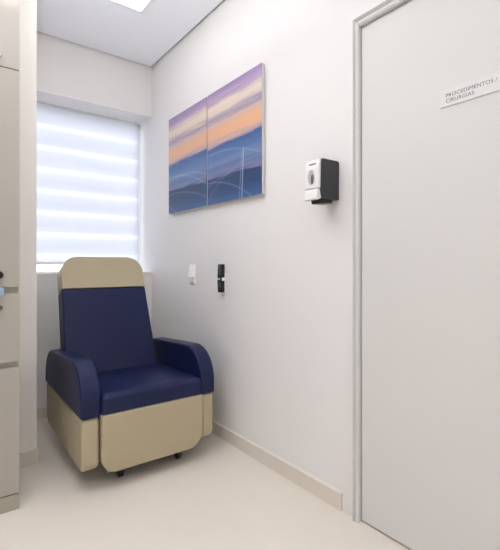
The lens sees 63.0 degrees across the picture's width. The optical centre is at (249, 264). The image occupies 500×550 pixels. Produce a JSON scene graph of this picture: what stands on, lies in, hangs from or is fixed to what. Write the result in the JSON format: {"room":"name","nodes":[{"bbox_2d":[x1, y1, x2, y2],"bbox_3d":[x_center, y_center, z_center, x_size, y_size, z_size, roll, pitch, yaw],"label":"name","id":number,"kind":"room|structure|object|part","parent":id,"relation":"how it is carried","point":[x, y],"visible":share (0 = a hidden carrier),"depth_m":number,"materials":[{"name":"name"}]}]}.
{"room":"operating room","nodes":[
{"label":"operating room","id":0,"kind":"room"},
{"bbox_2d":[19,0,36,451],"bbox_3d":[-2.426,-0.297,1.956,2.340,2.775,1.060,0,0,-38],"label":"wall","id":1,"kind":"structure","parent":0,"point":[27,8],"depth_m":2.22,"materials":[{"name":"white paint"}]},
{"bbox_2d":[19,448,39,467],"bbox_3d":[-1.224,1.050,2.205,0.156,0.081,0.013,0,0,-38],"label":"baseboard","id":2,"kind":"structure","parent":1,"relation":"attached to","point":[29,457],"depth_m":2.22,"materials":[{"name":"plastic"}]},
{"bbox_2d":[37,31,151,407],"bbox_3d":[-1.322,-0.297,3.250,0.990,2.775,0.356,0,0,-38],"label":"wall","id":3,"kind":"structure","parent":0,"point":[70,75],"depth_m":3.07,"materials":[{"name":"paint"}]},
{"bbox_2d":[37,406,46,418],"bbox_3d":[-1.214,1.050,3.100,0.977,0.081,0.013,0,0,-38],"label":"baseboard","id":4,"kind":"structure","parent":3,"relation":"attached to","point":[41,411],"depth_m":2.89,"materials":[{"name":"plastic"}]},
{"bbox_2d":[37,102,140,264],"bbox_3d":[-1.349,-0.619,3.279,0.970,1.233,0.077,0,0,-38],"label":"roller blind","id":5,"kind":"object","parent":3,"relation":"attached to","point":[87,163],"visible":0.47,"depth_m":3.30,"materials":[{"name":"fabric"}]},
{"bbox_3d":[-1.356,-0.012,3.285,0.954,0.020,0.014,0,0,-38],"label":"rail","id":6,"kind":"part","parent":5,"relation":"part of","materials":[{"name":"white plastic"}]},
{"bbox_3d":[-1.364,-1.228,3.295,0.966,0.014,0.034,0,0,-38],"label":"head rail","id":7,"kind":"part","parent":5,"relation":"part of","materials":[{"name":"white plastic"}]},
{"bbox_3d":[-0.951,-0.620,3.550,0.004,1.221,0.021,0,0,-18],"label":"pull chain","id":8,"kind":"part","parent":5,"relation":"part of","materials":[{"name":"white plastic"}]},
{"bbox_2d":[37,271,151,275],"bbox_3d":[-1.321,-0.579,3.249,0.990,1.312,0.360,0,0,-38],"label":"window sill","id":9,"kind":"structure","parent":3,"relation":"in","point":[39,273],"depth_m":2.96,"materials":[{"name":"white stone"}]},
{"bbox_2d":[37,0,222,66],"bbox_3d":[-0.511,-1.690,0.402,3.480,0.090,5.860,0,0,-38],"label":"ceiling","id":10,"kind":"structure","parent":0,"point":[107,26],"depth_m":2.79,"materials":[{"name":"paint"}]},
{"bbox_2d":[110,0,151,12],"bbox_3d":[-0.738,-1.639,2.367,0.398,0.012,0.398,0,0,-38],"label":"recessed light","id":11,"kind":"object","parent":10,"relation":"in","point":[140,6],"visible":1,"depth_m":2.55,"materials":[{"name":"white plastic"}]},
{"bbox_2d":[0,418,410,549],"bbox_3d":[-0.532,1.120,0.388,3.430,0.060,5.864,0,0,-38],"label":"floor","id":12,"kind":"structure","parent":0,"point":[215,496],"depth_m":1.83,"materials":[{"name":"plastic"}]},
{"bbox_2d":[0,0,18,513],"bbox_3d":[-1.330,-0.270,1.844,0.451,2.720,0.435,0,0,-38],"label":"tall cabinet","id":13,"kind":"object","parent":12,"relation":"on","point":[9,9],"visible":1,"depth_m":1.80,"materials":[{"name":"laminate"}]},
{"bbox_2d":[0,279,3,294],"bbox_3d":[-1.088,0.093,1.768,0.036,0.079,0.004,0,0,-38],"label":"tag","id":14,"kind":"object","parent":13,"relation":"hanging from","point":[1,289],"visible":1,"depth_m":1.77,"materials":[{"name":"blue"}]},
{"bbox_3d":[-1.215,0.736,1.694,0.451,0.561,0.018,0,0,-38],"label":"drawer","id":15,"kind":"part","parent":13,"relation":"part of","materials":[{"name":"laminate"}]},
{"bbox_3d":[-1.215,0.278,1.694,0.451,0.304,0.018,0,0,-38],"label":"drawer","id":16,"kind":"part","parent":13,"relation":"part of","materials":[{"name":"laminate"}]},
{"bbox_3d":[-1.215,-0.384,1.694,0.451,0.964,0.018,0,0,-38],"label":"door","id":17,"kind":"part","parent":13,"relation":"part of","materials":[{"name":"laminate"}]},
{"bbox_3d":[-1.215,-1.249,1.694,0.451,0.758,0.018,0,0,-38],"label":"door","id":18,"kind":"part","parent":13,"relation":"part of","materials":[{"name":"laminate"}]},
{"bbox_2d":[45,257,213,476],"bbox_3d":[-0.745,0.519,2.456,0.735,1.143,0.870,0,0,-37],"label":"recliner armchair","id":19,"kind":"object","parent":12,"relation":"on","point":[120,397],"visible":1,"depth_m":2.31,"materials":[{"name":"blue leather"}]},
{"bbox_3d":[-1.003,0.604,2.264,0.093,0.255,0.833,0,0,-37],"label":"armrest","id":20,"kind":"part","parent":19,"relation":"part of","materials":[{"name":"blue leather"}]},
{"bbox_3d":[-1.002,0.861,2.263,0.085,0.258,0.823,0,0,-37],"label":"panel","id":21,"kind":"part","parent":19,"relation":"part of","materials":[{"name":"beige leather"}]},
{"bbox_3d":[-0.909,0.428,2.606,0.559,0.559,0.292,0,0,-37],"label":"backrest","id":22,"kind":"part","parent":19,"relation":"part of","materials":[{"name":"blue leather"}]},
{"bbox_3d":[-0.661,0.682,2.347,0.552,0.117,0.594,0,0,-37],"label":"seat","id":23,"kind":"part","parent":19,"relation":"part of","materials":[{"name":"blue leather"}]},
{"bbox_3d":[-0.502,0.864,2.135,0.552,0.288,0.064,0,0,-37],"label":"panel","id":24,"kind":"part","parent":19,"relation":"part of","materials":[{"name":"beige leather"}]},
{"bbox_3d":[-0.489,0.604,2.651,0.090,0.255,0.833,0,0,-37],"label":"armrest","id":25,"kind":"part","parent":19,"relation":"part of","materials":[{"name":"blue leather"}]},
{"bbox_3d":[-0.488,0.861,2.650,0.082,0.258,0.823,0,0,-37],"label":"panel","id":26,"kind":"part","parent":19,"relation":"part of","materials":[{"name":"beige leather"}]},
{"bbox_2d":[138,0,384,515],"bbox_3d":[0.808,-0.297,1.417,0.150,2.775,5.860,0,0,-38],"label":"wall","id":27,"kind":"structure","parent":0,"point":[278,341],"depth_m":2.18,"materials":[{"name":"paint"}]},
{"bbox_2d":[169,97,208,213],"bbox_3d":[-0.440,-0.744,2.893,0.028,0.712,0.546,0,0,-38],"label":"panel","id":28,"kind":"object","parent":27,"relation":"attached to","point":[188,130],"visible":0.96,"depth_m":2.85,"materials":[{"name":"multicoloured"}]},
{"bbox_2d":[188,265,194,283],"bbox_3d":[-0.411,0.067,2.857,0.026,0.137,0.074,0,0,-38],"label":"light switch","id":29,"kind":"object","parent":27,"relation":"attached to","point":[191,273],"visible":1,"depth_m":2.84,"materials":[{"name":"white plastic"}]},
{"bbox_2d":[219,273,225,293],"bbox_3d":[-0.177,0.114,2.549,0.032,0.128,0.062,0,0,-38],"label":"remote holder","id":30,"kind":"object","parent":27,"relation":"attached to","point":[223,279],"visible":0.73,"depth_m":2.54,"materials":[{"name":"white plastic"}]},
{"bbox_2d":[217,264,224,292],"bbox_3d":[-0.182,0.083,2.547,0.028,0.177,0.047,0,0,-38],"label":"remote control","id":31,"kind":"object","parent":30,"relation":"in","point":[221,267],"visible":1,"depth_m":2.53,"materials":[{"name":"black plastic"}]},
{"bbox_2d":[208,63,264,205],"bbox_3d":[-0.096,-0.744,2.446,0.028,0.712,0.556,0,0,-38],"label":"panel","id":32,"kind":"object","parent":27,"relation":"attached to","point":[236,110],"visible":1,"depth_m":2.39,"materials":[{"name":"multicoloured"}]},
{"bbox_2d":[212,420,342,510],"bbox_3d":[-0.210,1.050,2.607,0.013,0.081,2.020,0,0,-38],"label":"baseboard","id":33,"kind":"structure","parent":27,"relation":"attached to","point":[327,493],"depth_m":2.10,"materials":[{"name":"plastic"}]},
{"bbox_2d":[305,158,338,204],"bbox_3d":[0.319,-0.366,1.815,0.140,0.196,0.081,0,0,-38],"label":"soap dispenser","id":34,"kind":"object","parent":27,"relation":"attached to","point":[321,175],"visible":1,"depth_m":1.78,"materials":[{"name":"grey plastic"}]},
{"bbox_3d":[0.274,-0.305,1.780,0.027,0.047,0.075,0,0,-38],"label":"push lever","id":35,"kind":"part","parent":34,"relation":"part of","materials":[{"name":"white plastic"}]},
{"bbox_2d":[352,0,499,549],"bbox_3d":[0.733,0.022,1.426,0.089,2.136,0.857,0,0,-38],"label":"door","id":36,"kind":"structure","parent":27,"relation":"in","point":[426,176],"depth_m":1.50,"materials":[{"name":"laminate"}]},
{"bbox_3d":[0.733,0.022,1.426,0.089,2.136,0.857,0,0,-38],"label":"frame","id":37,"kind":"part","parent":36,"relation":"part of","materials":[{"name":"white paint"}]},
{"bbox_2d":[440,71,499,108],"bbox_3d":[0.764,-0.591,1.353,0.004,0.062,0.273,0,0,-38],"label":"door sign","id":38,"kind":"object","parent":36,"relation":"attached to","point":[490,83],"visible":1,"depth_m":1.38,"materials":[{"name":"white plastic"}]}
]}

